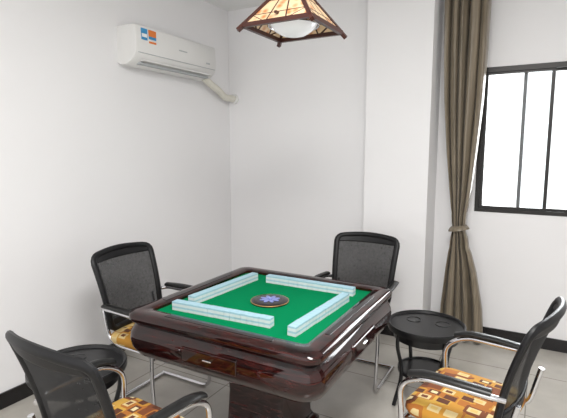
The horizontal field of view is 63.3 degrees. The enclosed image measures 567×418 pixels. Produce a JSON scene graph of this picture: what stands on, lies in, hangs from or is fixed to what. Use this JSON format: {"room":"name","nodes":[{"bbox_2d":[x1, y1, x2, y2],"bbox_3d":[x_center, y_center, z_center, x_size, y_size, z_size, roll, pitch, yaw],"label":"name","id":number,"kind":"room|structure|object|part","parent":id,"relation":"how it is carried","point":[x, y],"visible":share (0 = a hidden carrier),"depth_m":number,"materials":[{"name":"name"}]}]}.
{"room":"mahjong room","nodes":[
{"label":"mahjong room","id":0,"kind":"room"},
{"bbox_2d":[0,0,231,392],"bbox_3d":[-2.027,-0.191,2.359,0.150,2.980,6.540,4,8,29],"label":"wall","id":1,"kind":"structure","parent":0,"point":[97,152],"depth_m":3.33,"materials":[{"name":"paint"}]},
{"bbox_2d":[0,343,124,409],"bbox_3d":[-2.054,1.264,2.330,0.012,0.100,6.140,4,8,29],"label":"baseboard","id":2,"kind":"structure","parent":1,"relation":"attached to","point":[20,392],"depth_m":2.93,"materials":[{"name":"black tile"}]},
{"bbox_2d":[116,23,238,103],"bbox_3d":[-0.816,-1.218,4.039,0.204,0.459,1.419,4,8,29],"label":"air conditioner","id":3,"kind":"object","parent":1,"relation":"attached to","point":[138,46],"visible":1,"depth_m":3.67,"materials":[{"name":"white plastic"}]},
{"bbox_2d":[203,0,265,10],"bbox_3d":[0.327,-1.551,0.853,5.550,0.100,6.540,4,8,29],"label":"ceiling","id":4,"kind":"structure","parent":0,"point":[228,5],"depth_m":4.37,"materials":[{"name":"paint"}]},
{"bbox_2d":[236,0,346,47],"bbox_3d":[0.051,-1.270,2.256,0.418,0.815,0.418,4,8,29],"label":"pendant lamp","id":5,"kind":"object","parent":4,"relation":"hanging from","point":[279,21],"visible":1,"depth_m":2.23,"materials":[{"name":"brown wood"}]},
{"bbox_3d":[0.051,-0.905,2.303,0.244,0.080,0.244,4,8,29],"label":"lamp shade","id":6,"kind":"part","parent":5,"relation":"part of","materials":[{"name":"white glass"}]},
{"bbox_2d":[440,0,491,343],"bbox_3d":[2.265,-0.318,3.266,2.260,2.960,0.156,4,8,29],"label":"curtain","id":7,"kind":"object","parent":4,"relation":"hanging from","point":[466,22],"visible":0.91,"depth_m":3.68,"materials":[{"name":"brown fabric"}]},
{"bbox_2d":[0,334,566,417],"bbox_3d":[0.327,1.504,1.244,5.550,0.100,6.540,4,8,29],"label":"floor","id":8,"kind":"structure","parent":0,"point":[353,395],"depth_m":3.17,"materials":[{"name":"tile"}]},
{"bbox_2d":[25,344,126,401],"bbox_3d":[-1.040,1.039,2.363,0.472,0.521,0.472,4,8,29],"label":"round side table","id":9,"kind":"object","parent":8,"relation":"on","point":[89,352],"visible":0.19,"depth_m":2.44,"materials":[{"name":"black plastic"}]},
{"bbox_2d":[5,330,211,417],"bbox_3d":[-0.669,0.890,1.778,0.605,0.982,0.573,5,9,32],"label":"armchair","id":10,"kind":"object","parent":8,"relation":"on","point":[63,385],"visible":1,"depth_m":1.55,"materials":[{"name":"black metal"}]},
{"bbox_3d":[-0.772,0.673,1.585,0.510,0.502,0.188,5,9,32],"label":"frame","id":11,"kind":"part","parent":10,"relation":"part of","materials":[{"name":"black plastic"}]},
{"bbox_3d":[-0.645,1.044,1.835,0.572,0.663,0.485,5,9,32],"label":"chrome frame","id":12,"kind":"part","parent":10,"relation":"part of","materials":[{"name":"silver metal"}]},
{"bbox_3d":[-0.629,0.916,1.843,0.472,0.078,0.420,5,9,32],"label":"seat","id":13,"kind":"part","parent":10,"relation":"part of","materials":[{"name":"fabric"}]},
{"bbox_2d":[91,242,210,404],"bbox_3d":[-0.859,0.738,2.968,0.573,0.982,0.605,4,8,29],"label":"armchair","id":14,"kind":"object","parent":8,"relation":"on","point":[126,275],"visible":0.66,"depth_m":3.00,"materials":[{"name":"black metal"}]},
{"bbox_3d":[-0.795,0.776,2.936,0.420,0.078,0.472,4,8,29],"label":"seat","id":15,"kind":"part","parent":14,"relation":"part of","materials":[{"name":"fabric"}]},
{"bbox_3d":[-0.977,0.689,3.028,0.049,0.066,0.428,4,8,29],"label":"plate","id":16,"kind":"part","parent":14,"relation":"part of","materials":[{"name":"black plastic"}]},
{"bbox_3d":[-1.027,0.488,3.031,0.188,0.502,0.510,4,8,29],"label":"frame","id":17,"kind":"part","parent":14,"relation":"part of","materials":[{"name":"black plastic"}]},
{"bbox_3d":[-0.820,0.898,2.966,0.485,0.663,0.572,4,8,29],"label":"chrome frame","id":18,"kind":"part","parent":14,"relation":"part of","materials":[{"name":"silver metal"}]},
{"bbox_2d":[129,267,391,417],"bbox_3d":[-0.076,0.882,2.613,1.128,0.786,1.128,4,8,29],"label":"table","id":19,"kind":"object","parent":8,"relation":"on","point":[269,372],"visible":0.91,"depth_m":2.23,"materials":[{"name":"brown wood"}]},
{"bbox_3d":[-0.340,0.694,2.115,0.320,0.075,0.038,4,8,29],"label":"drawer","id":20,"kind":"part","parent":19,"relation":"part of","materials":[{"name":"paint"}]},
{"bbox_2d":[172,299,273,327],"bbox_3d":[-0.316,0.524,2.321,0.583,0.046,0.046,4,8,26],"label":"mahjong tiles","id":21,"kind":"object","parent":19,"relation":"on","point":[262,320],"depth_m":2.29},
{"bbox_2d":[188,272,257,302],"bbox_3d":[-0.345,0.468,2.758,0.046,0.046,0.583,5,9,33],"label":"mahjong tiles","id":22,"kind":"object","parent":19,"relation":"on","point":[214,291],"depth_m":2.71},
{"bbox_3d":[-0.076,0.526,2.567,1.096,0.060,1.096,4,8,29],"label":"frame","id":23,"kind":"part","parent":19,"relation":"part of","materials":[{"name":"paint"}]},
{"bbox_2d":[266,274,355,295],"bbox_3d":[0.155,0.461,2.810,0.583,0.046,0.046,4,8,29],"label":"mahjong tiles","id":24,"kind":"object","parent":19,"relation":"on","point":[270,278],"depth_m":2.78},
{"bbox_2d":[287,292,348,336],"bbox_3d":[0.192,0.523,2.328,0.046,0.046,0.583,5,9,32],"label":"mahjong tiles","id":25,"kind":"object","parent":19,"relation":"on","point":[302,324],"depth_m":2.26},
{"bbox_3d":[0.394,0.668,2.320,0.038,0.075,0.320,4,8,29],"label":"drawer","id":26,"kind":"part","parent":19,"relation":"part of","materials":[{"name":"paint"}]},
{"bbox_2d":[315,232,399,391],"bbox_3d":[0.515,0.693,3.321,0.605,0.982,0.573,4,8,29],"label":"armchair","id":27,"kind":"object","parent":8,"relation":"on","point":[370,258],"visible":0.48,"depth_m":3.45,"materials":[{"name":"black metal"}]},
{"bbox_3d":[0.493,0.855,3.304,0.572,0.663,0.485,4,8,29],"label":"chrome frame","id":28,"kind":"part","parent":27,"relation":"part of","materials":[{"name":"silver metal"}]},
{"bbox_3d":[0.610,0.433,3.458,0.510,0.502,0.188,4,8,29],"label":"frame","id":29,"kind":"part","parent":27,"relation":"part of","materials":[{"name":"black plastic"}]},
{"bbox_2d":[388,310,466,405],"bbox_3d":[0.893,0.968,2.913,0.472,0.521,0.472,4,8,29],"label":"round side table","id":30,"kind":"object","parent":8,"relation":"on","point":[420,329],"visible":0.76,"depth_m":2.87,"materials":[{"name":"black plastic"}]},
{"bbox_2d":[397,356,449,382],"bbox_3d":[0.893,1.019,2.920,0.330,0.027,0.330,4,8,29],"label":"shelf","id":31,"kind":"object","parent":30,"relation":"attached to","point":[411,362],"depth_m":2.98,"materials":[{"name":"black plastic"}]},
{"bbox_2d":[397,296,566,417],"bbox_3d":[0.895,0.854,2.065,0.573,0.982,0.605,6,10,40],"label":"armchair","id":32,"kind":"object","parent":8,"relation":"on","point":[446,392],"visible":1,"depth_m":1.98,"materials":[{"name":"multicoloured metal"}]},
{"bbox_3d":[0.839,0.881,2.116,0.420,0.078,0.472,6,10,40],"label":"seat","id":33,"kind":"part","parent":32,"relation":"part of","materials":[{"name":"fabric"}]},
{"bbox_3d":[0.861,1.008,2.113,0.485,0.663,0.572,6,10,40],"label":"chrome frame","id":34,"kind":"part","parent":32,"relation":"part of","materials":[{"name":"silver metal"}]},
{"bbox_3d":[0.999,0.825,1.972,0.049,0.066,0.428,6,10,40],"label":"plate","id":35,"kind":"part","parent":32,"relation":"part of","materials":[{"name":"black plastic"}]},
{"bbox_3d":[1.042,0.631,1.910,0.188,0.502,0.510,6,10,40],"label":"frame","id":36,"kind":"part","parent":32,"relation":"part of","materials":[{"name":"black plastic"}]},
{"bbox_2d":[228,0,367,278],"bbox_3d":[0.202,-0.480,4.611,1.516,2.980,0.400,4,8,29],"label":"wall","id":37,"kind":"structure","parent":0,"point":[298,119],"depth_m":4.42,"materials":[{"name":"paint"}]},
{"bbox_2d":[363,0,443,314],"bbox_3d":[1.061,-0.408,4.052,0.534,2.980,0.540,4,8,29],"label":"wall pillar","id":38,"kind":"structure","parent":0,"point":[404,37],"depth_m":3.79,"materials":[{"name":"white paint"}]},
{"bbox_2d":[380,324,393,335],"bbox_3d":[1.012,1.033,4.136,0.546,0.100,0.340,4,8,29],"label":"baseboard","id":39,"kind":"structure","parent":38,"relation":"attached to","point":[386,331],"depth_m":4.00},
{"bbox_2d":[431,0,566,340],"bbox_3d":[2.773,-0.311,3.293,3.200,2.980,0.200,4,8,29],"label":"wall","id":40,"kind":"structure","parent":0,"point":[520,260],"depth_m":3.73,"materials":[{"name":"white paint"}]},
{"bbox_2d":[474,61,566,216],"bbox_3d":[2.378,-0.513,3.413,1.730,1.170,0.075,4,8,29],"label":"frame","id":41,"kind":"object","parent":40,"relation":"attached to","point":[563,64],"visible":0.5,"depth_m":3.68,"materials":[{"name":"brown metal"}]},
{"bbox_2d":[478,68,566,211],"bbox_3d":[2.379,-0.508,3.417,1.670,1.100,0.052,4,8,29],"label":"window","id":42,"kind":"structure","parent":40,"relation":"in","point":[553,70],"depth_m":3.66,"materials":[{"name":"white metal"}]},
{"bbox_3d":[2.509,-0.501,3.361,1.390,1.100,0.022,4,8,29],"label":"sash","id":43,"kind":"part","parent":42,"relation":"part of","materials":[{"name":"black metal"}]},
{"bbox_2d":[483,326,566,352],"bbox_3d":[2.726,1.129,3.382,3.188,0.100,0.012,4,8,29],"label":"baseboard","id":44,"kind":"structure","parent":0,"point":[552,344],"depth_m":3.80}
]}

